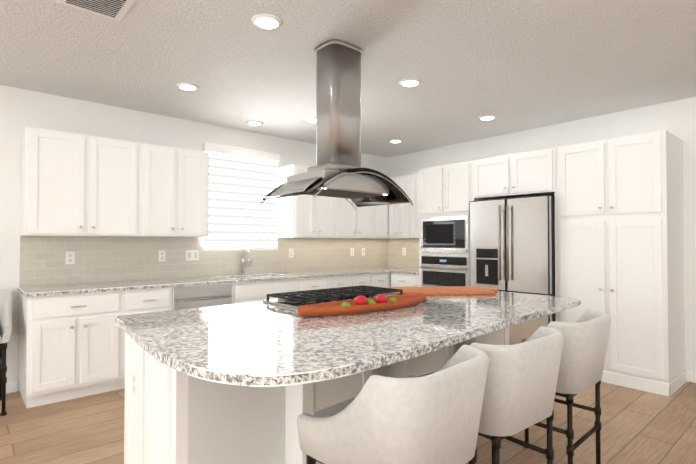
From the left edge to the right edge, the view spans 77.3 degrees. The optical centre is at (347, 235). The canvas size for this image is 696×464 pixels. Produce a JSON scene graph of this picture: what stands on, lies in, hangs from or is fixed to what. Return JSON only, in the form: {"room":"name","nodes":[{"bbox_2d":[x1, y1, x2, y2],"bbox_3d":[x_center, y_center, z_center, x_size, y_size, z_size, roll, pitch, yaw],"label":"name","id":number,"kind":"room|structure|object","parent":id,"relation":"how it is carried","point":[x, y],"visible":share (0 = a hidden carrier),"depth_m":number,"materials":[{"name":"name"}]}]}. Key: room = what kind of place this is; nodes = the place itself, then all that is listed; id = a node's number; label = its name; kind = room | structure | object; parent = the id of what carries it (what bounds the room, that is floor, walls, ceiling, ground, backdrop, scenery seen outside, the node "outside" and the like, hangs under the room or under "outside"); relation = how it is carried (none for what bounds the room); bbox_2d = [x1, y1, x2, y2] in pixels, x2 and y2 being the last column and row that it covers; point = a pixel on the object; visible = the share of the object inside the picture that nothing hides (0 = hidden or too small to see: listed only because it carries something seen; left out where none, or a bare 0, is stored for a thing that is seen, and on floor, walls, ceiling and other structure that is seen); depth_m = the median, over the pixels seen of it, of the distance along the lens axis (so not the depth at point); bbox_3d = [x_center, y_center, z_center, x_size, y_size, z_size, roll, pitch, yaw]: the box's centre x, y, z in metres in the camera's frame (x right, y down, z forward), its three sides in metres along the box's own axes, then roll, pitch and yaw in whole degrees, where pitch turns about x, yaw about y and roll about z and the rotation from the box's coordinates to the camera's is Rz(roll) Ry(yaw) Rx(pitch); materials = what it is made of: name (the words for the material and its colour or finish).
{"room":"kitchen","nodes":[
{"label":"kitchen","id":0,"kind":"room"},
{"bbox_2d":[0,85,387,390],"bbox_3d":[-2.583,0.042,4.244,8.800,2.680,0.158,1,-1,-42],"label":"wall","id":1,"kind":"structure","parent":0,"point":[32,260],"depth_m":4.42,"materials":[{"name":"white paint"}]},
{"bbox_2d":[6,380,16,393],"bbox_3d":[-4.296,1.306,2.590,3.710,0.100,0.019,1,-1,-42],"label":"baseboard","id":2,"kind":"structure","parent":1,"relation":"attached to","point":[11,386],"depth_m":3.80,"materials":[{"name":"white"}]},
{"bbox_2d":[20,126,87,235],"bbox_3d":[-2.625,-0.448,3.884,0.450,0.910,0.347,1,-1,-42],"label":"upper cabinet","id":3,"kind":"object","parent":1,"relation":"attached to","point":[73,184],"depth_m":3.75,"materials":[{"name":"white paint"}]},
{"bbox_2d":[66,252,74,263],"bbox_3d":[-2.618,0.215,4.099,0.072,0.117,0.007,1,-1,-42],"label":"electrical outlet","id":4,"kind":"object","parent":1,"relation":"attached to","point":[70,257],"visible":1,"depth_m":4.10,"materials":[{"name":"white plastic"}]},
{"bbox_2d":[88,135,143,236],"bbox_3d":[-2.289,-0.444,4.183,0.450,0.910,0.347,1,-1,-42],"label":"upper cabinet","id":5,"kind":"object","parent":1,"relation":"attached to","point":[115,166],"depth_m":4.06,"materials":[{"name":"white paint"}]},
{"bbox_2d":[144,143,179,236],"bbox_3d":[-1.990,-0.440,4.449,0.350,0.910,0.347,1,-1,-42],"label":"upper cabinet","id":6,"kind":"object","parent":1,"relation":"attached to","point":[161,163],"depth_m":4.34,"materials":[{"name":"white paint"}]},
{"bbox_2d":[159,250,165,261],"bbox_3d":[-1.990,0.224,4.658,0.072,0.117,0.007,1,-1,-42],"label":"electrical outlet","id":7,"kind":"object","parent":1,"relation":"attached to","point":[162,255],"visible":1,"depth_m":4.66,"materials":[{"name":"white plastic"}]},
{"bbox_2d":[186,250,198,260],"bbox_3d":[-1.744,0.227,4.877,0.144,0.117,0.008,1,-1,-42],"label":"switch plate","id":8,"kind":"object","parent":1,"relation":"attached to","point":[192,255],"visible":1,"depth_m":4.88,"materials":[{"name":"white plastic"}]},
{"bbox_2d":[180,148,208,236],"bbox_3d":[-1.728,-0.436,4.682,0.350,0.910,0.347,1,-1,-42],"label":"upper cabinet","id":9,"kind":"object","parent":1,"relation":"attached to","point":[194,165],"depth_m":4.56,"materials":[{"name":"white paint"}]},
{"bbox_2d":[202,142,279,250],"bbox_3d":[-1.270,-0.429,5.257,1.000,1.225,0.098,1,-1,-42],"label":"window shade","id":10,"kind":"object","parent":1,"relation":"attached to","point":[243,182],"visible":0.9,"depth_m":5.24,"materials":[{"name":"white"}]},
{"bbox_2d":[289,249,293,257],"bbox_3d":[-0.750,0.241,5.761,0.072,0.117,0.007,1,-1,-42],"label":"electrical outlet","id":11,"kind":"object","parent":1,"relation":"attached to","point":[291,253],"visible":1,"depth_m":5.76,"materials":[{"name":"white plastic"}]},
{"bbox_2d":[279,164,318,237],"bbox_3d":[-0.657,-0.421,5.635,0.340,0.910,0.347,1,-1,-42],"label":"upper cabinet","id":12,"kind":"object","parent":1,"relation":"attached to","point":[305,216],"depth_m":5.52,"materials":[{"name":"white paint"}]},
{"bbox_2d":[319,196,338,237],"bbox_3d":[-0.403,-0.417,5.861,0.340,0.910,0.347,1,-1,-42],"label":"upper cabinet","id":13,"kind":"object","parent":1,"relation":"attached to","point":[328,206],"depth_m":5.77,"materials":[{"name":"white paint"}]},
{"bbox_2d":[339,198,358,237],"bbox_3d":[-0.138,-0.414,6.097,0.370,0.910,0.347,1,-1,-42],"label":"upper cabinet","id":14,"kind":"object","parent":1,"relation":"attached to","point":[348,216],"depth_m":6.00,"materials":[{"name":"white paint"}]},
{"bbox_2d":[350,248,353,255],"bbox_3d":[0.064,0.253,6.486,0.072,0.117,0.007,1,-1,-42],"label":"electrical outlet","id":15,"kind":"object","parent":1,"relation":"attached to","point":[351,251],"visible":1,"depth_m":6.48,"materials":[{"name":"white plastic"}]},
{"bbox_2d":[359,206,374,237],"bbox_3d":[0.139,-0.410,6.343,0.370,0.910,0.347,1,-1,-42],"label":"upper cabinet","id":16,"kind":"object","parent":1,"relation":"attached to","point":[367,213],"depth_m":6.24,"materials":[{"name":"white paint"}]},
{"bbox_2d":[375,204,390,238],"bbox_3d":[0.378,-0.406,6.556,0.270,0.910,0.347,1,-1,-42],"label":"upper cabinet","id":17,"kind":"object","parent":1,"relation":"attached to","point":[381,211],"depth_m":6.45,"materials":[{"name":"white paint"}]},
{"bbox_2d":[0,381,695,463],"bbox_3d":[2.116,1.396,1.951,12.800,0.100,9.800,1,-1,-42],"label":"floor","id":18,"kind":"structure","parent":0,"point":[640,427],"depth_m":3.02,"materials":[{"name":"brown wood"}]},
{"bbox_2d":[0,290,13,415],"bbox_3d":[-2.934,0.913,3.345,0.590,0.910,0.555,1,-1,-42],"label":"stool","id":19,"kind":"object","parent":18,"relation":"on","point":[6,303],"visible":1,"depth_m":3.39,"materials":[{"name":"fabric"}]},
{"bbox_2d":[17,283,124,407],"bbox_3d":[-2.439,0.933,3.826,0.680,0.885,0.631,1,-1,-42],"label":"base cabinet","id":20,"kind":"object","parent":18,"relation":"on","point":[71,341],"depth_m":3.60,"materials":[{"name":"white paint"}]},
{"bbox_2d":[109,283,172,314],"bbox_3d":[-2.029,0.939,4.191,0.418,0.885,0.631,1,-1,-42],"label":"base cabinet","id":21,"kind":"object","parent":18,"relation":"on","point":[140,298],"depth_m":3.97,"materials":[{"name":"white paint"}]},
{"bbox_2d":[157,279,240,309],"bbox_3d":[-1.608,0.945,4.566,0.709,0.885,0.631,1,-1,-42],"label":"dishwasher","id":22,"kind":"object","parent":18,"relation":"on","point":[187,293],"depth_m":4.34,"materials":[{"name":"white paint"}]},
{"bbox_2d":[225,275,300,302],"bbox_3d":[-1.082,0.952,5.034,0.847,0.885,0.631,1,-1,-42],"label":"base cabinet","id":23,"kind":"object","parent":18,"relation":"on","point":[254,288],"depth_m":4.82,"materials":[{"name":"white paint"}]},
{"bbox_2d":[240,249,251,274],"bbox_3d":[-1.191,0.320,5.196,0.111,0.313,0.221,1,-1,-42],"label":"faucet","id":24,"kind":"object","parent":23,"relation":"on","point":[243,265],"visible":1,"depth_m":5.22,"materials":[{"name":"silver metal"}]},
{"bbox_2d":[293,271,328,290],"bbox_3d":[-0.617,0.959,5.448,0.400,0.885,0.631,1,-1,-42],"label":"base cabinet","id":25,"kind":"object","parent":18,"relation":"on","point":[308,282],"depth_m":5.22,"materials":[{"name":"white paint"}]},
{"bbox_2d":[301,271,352,287],"bbox_3d":[-0.318,0.963,5.714,0.400,0.885,0.631,1,-1,-42],"label":"base cabinet","id":26,"kind":"object","parent":18,"relation":"on","point":[336,280],"depth_m":5.50,"materials":[{"name":"white paint"}]},
{"bbox_2d":[115,284,580,463],"bbox_3d":[0.211,0.896,2.593,2.706,0.920,1.520,1,-1,-42],"label":"kitchen island","id":27,"kind":"object","parent":18,"relation":"on","point":[245,383],"visible":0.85,"depth_m":1.96,"materials":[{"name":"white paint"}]},
{"bbox_2d":[262,285,402,308],"bbox_3d":[-0.047,0.416,2.967,0.920,0.052,0.520,1,-1,-42],"label":"cooktop","id":28,"kind":"object","parent":27,"relation":"in","point":[293,300],"visible":0.75,"depth_m":2.88,"materials":[{"name":"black metal"}]},
{"bbox_2d":[298,293,426,315],"bbox_3d":[0.123,0.404,2.536,0.939,0.062,0.241,1,-1,-42],"label":"fruit tray","id":29,"kind":"object","parent":27,"relation":"on","point":[334,308],"visible":0.9,"depth_m":2.42,"materials":[{"name":"brown wood"}]},
{"bbox_2d":[341,302,350,305],"bbox_3d":[-0.011,0.396,2.423,0.057,0.047,0.049,1,-1,-42],"label":"lime","id":30,"kind":"object","parent":29,"relation":"in","point":[345,304],"visible":0.52,"depth_m":2.41,"materials":[{"name":"green food"}]},
{"bbox_2d":[354,294,367,304],"bbox_3d":[0.075,0.379,2.500,0.080,0.084,0.080,1,-1,-42],"label":"apple","id":31,"kind":"object","parent":29,"relation":"in","point":[360,300],"visible":0.67,"depth_m":2.47,"materials":[{"name":"red food"}]},
{"bbox_2d":[375,293,387,302],"bbox_3d":[0.200,0.383,2.600,0.074,0.077,0.074,1,-1,-42],"label":"apple","id":32,"kind":"object","parent":29,"relation":"in","point":[381,298],"visible":0.69,"depth_m":2.57,"materials":[{"name":"red food"}]},
{"bbox_2d":[389,286,497,295],"bbox_3d":[0.759,0.437,3.417,0.820,0.024,0.400,0,-1,-4],"label":"cutting board","id":33,"kind":"object","parent":27,"relation":"on","point":[459,290],"visible":0.88,"depth_m":3.32,"materials":[{"name":"brown wood"}]},
{"bbox_2d":[341,271,372,285],"bbox_3d":[-0.034,0.967,5.967,0.360,0.885,0.631,1,-1,-42],"label":"base cabinet","id":34,"kind":"object","parent":18,"relation":"on","point":[360,278],"depth_m":5.75,"materials":[{"name":"white paint"}]},
{"bbox_2d":[373,271,388,287],"bbox_3d":[0.224,0.971,6.196,0.330,0.885,0.631,1,-1,-42],"label":"base cabinet","id":35,"kind":"object","parent":18,"relation":"on","point":[380,278],"depth_m":5.99,"materials":[{"name":"white paint"}]},
{"bbox_2d":[365,267,408,286],"bbox_3d":[0.575,0.976,6.509,0.725,0.885,0.631,1,-1,-42],"label":"base cabinet","id":36,"kind":"object","parent":18,"relation":"on","point":[371,268],"depth_m":6.24,"materials":[{"name":"white paint"}]},
{"bbox_2d":[297,345,488,463],"bbox_3d":[0.183,0.886,1.602,0.589,0.910,0.574,1,-1,-42],"label":"stool","id":37,"kind":"object","parent":18,"relation":"on","point":[433,418],"visible":1,"depth_m":1.36,"materials":[{"name":"fabric"}]},
{"bbox_2d":[390,268,418,286],"bbox_3d":[0.981,0.952,6.102,0.663,0.920,0.494,1,-1,-42],"label":"base cabinet","id":38,"kind":"object","parent":18,"relation":"on","point":[404,277],"visible":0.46,"depth_m":5.93,"materials":[{"name":"white paint"}]},
{"bbox_2d":[419,161,471,285],"bbox_3d":[1.406,0.264,5.623,0.695,2.280,0.797,1,-1,-42],"label":"tall cabinet","id":39,"kind":"object","parent":18,"relation":"on","point":[445,195],"visible":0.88,"depth_m":5.41,"materials":[{"name":"white paint"}]},
{"bbox_2d":[408,326,563,463],"bbox_3d":[0.634,0.892,2.003,0.590,0.910,0.570,1,-1,-42],"label":"stool","id":40,"kind":"object","parent":18,"relation":"on","point":[520,386],"visible":0.54,"depth_m":1.74,"materials":[{"name":"fabric"}]},
{"bbox_2d":[469,195,554,344],"bbox_3d":[1.950,0.498,4.912,0.768,1.790,0.917,1,-1,-42],"label":"fridge","id":41,"kind":"object","parent":18,"relation":"on","point":[512,244],"visible":0.6,"depth_m":4.62,"materials":[{"name":"grey metal"}]},
{"bbox_2d":[472,147,557,321],"bbox_3d":[2.009,0.254,4.968,0.665,2.280,0.977,1,-1,-42],"label":"surround","id":42,"kind":"object","parent":18,"relation":"on","point":[529,173],"visible":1,"depth_m":4.72,"materials":[{"name":"white paint"}]},
{"bbox_2d":[491,310,611,463],"bbox_3d":[1.153,0.900,2.491,0.590,0.910,0.565,1,-1,-42],"label":"stool","id":43,"kind":"object","parent":18,"relation":"on","point":[586,334],"visible":0.52,"depth_m":2.21,"materials":[{"name":"fabric"}]},
{"bbox_2d":[556,130,686,396],"bbox_3d":[2.646,0.242,4.253,0.665,2.280,0.932,1,-1,-42],"label":"pantry cabinet","id":44,"kind":"object","parent":18,"relation":"on","point":[620,233],"visible":0.94,"depth_m":3.96,"materials":[{"name":"white paint"}]},
{"bbox_2d":[0,0,695,157],"bbox_3d":[2.116,-1.383,1.994,12.800,0.100,9.800,1,-1,-42],"label":"ceiling","id":45,"kind":"structure","parent":0,"point":[513,66],"depth_m":3.27,"materials":[{"name":"white paint"}]},
{"bbox_2d":[56,0,134,20],"bbox_3d":[-1.414,-1.312,2.439,0.330,0.027,0.330,1,-1,-42],"label":"ceiling vent","id":46,"kind":"object","parent":45,"relation":"in","point":[117,10],"visible":0.98,"depth_m":2.48,"materials":[{"name":"white metal"}]},
{"bbox_2d":[176,82,198,90],"bbox_3d":[-1.405,-1.297,3.813,0.196,0.014,0.196,1,-1,-42],"label":"recessed light","id":47,"kind":"object","parent":45,"relation":"in","point":[187,86],"visible":0.98,"depth_m":3.78,"materials":[{"name":"white"}]},
{"bbox_2d":[246,120,262,125],"bbox_3d":[-1.068,-1.279,4.983,0.196,0.014,0.196,1,-1,-42],"label":"recessed light","id":48,"kind":"object","parent":45,"relation":"in","point":[255,123],"visible":1,"depth_m":4.96,"materials":[{"name":"white"}]},
{"bbox_2d":[251,13,282,28],"bbox_3d":[-0.500,-1.315,2.691,0.196,0.014,0.196,1,-1,-42],"label":"recessed light","id":49,"kind":"object","parent":45,"relation":"in","point":[266,21],"visible":1,"depth_m":2.67,"materials":[{"name":"white"}]},
{"bbox_2d":[305,117,315,122],"bbox_3d":[-0.381,-1.281,4.858,0.196,0.014,0.196,1,-1,-42],"label":"recessed light","id":50,"kind":"object","parent":45,"relation":"in","point":[312,119],"visible":0.62,"depth_m":4.82,"materials":[{"name":"white"}]},
{"bbox_2d":[260,39,412,209],"bbox_3d":[-0.066,-0.763,3.082,0.906,1.102,0.613,1,-1,-42],"label":"range hood","id":51,"kind":"object","parent":45,"relation":"attached to","point":[337,171],"visible":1,"depth_m":2.97,"materials":[{"name":"silver metal"}]},
{"bbox_2d":[388,139,402,142],"bbox_3d":[0.641,-1.265,5.861,0.196,0.014,0.196,1,-1,-42],"label":"recessed light","id":52,"kind":"object","parent":45,"relation":"in","point":[395,140],"visible":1,"depth_m":5.84,"materials":[{"name":"white"}]},
{"bbox_2d":[399,78,421,86],"bbox_3d":[0.530,-1.299,3.715,0.196,0.014,0.196,1,-1,-42],"label":"recessed light","id":53,"kind":"object","parent":45,"relation":"in","point":[409,82],"visible":1,"depth_m":3.69,"materials":[{"name":"white"}]},
{"bbox_2d":[478,115,496,119],"bbox_3d":[1.526,-1.282,4.761,0.196,0.014,0.196,1,-1,-42],"label":"recessed light","id":54,"kind":"object","parent":45,"relation":"in","point":[487,117],"visible":1,"depth_m":4.72,"materials":[{"name":"white"}]},
{"bbox_2d":[387,97,695,371],"bbox_3d":[3.899,0.030,3.459,0.158,2.680,9.650,1,-1,-42],"label":"wall","id":55,"kind":"structure","parent":0,"point":[676,118],"depth_m":4.66,"materials":[{"name":"white paint"}]},
{"bbox_2d":[389,174,418,237],"bbox_3d":[0.988,-0.410,6.344,0.375,0.910,0.815,1,-1,-42],"label":"upper cabinet","id":56,"kind":"object","parent":55,"relation":"attached to","point":[403,220],"visible":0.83,"depth_m":6.27,"materials":[{"name":"white paint"}]}
]}

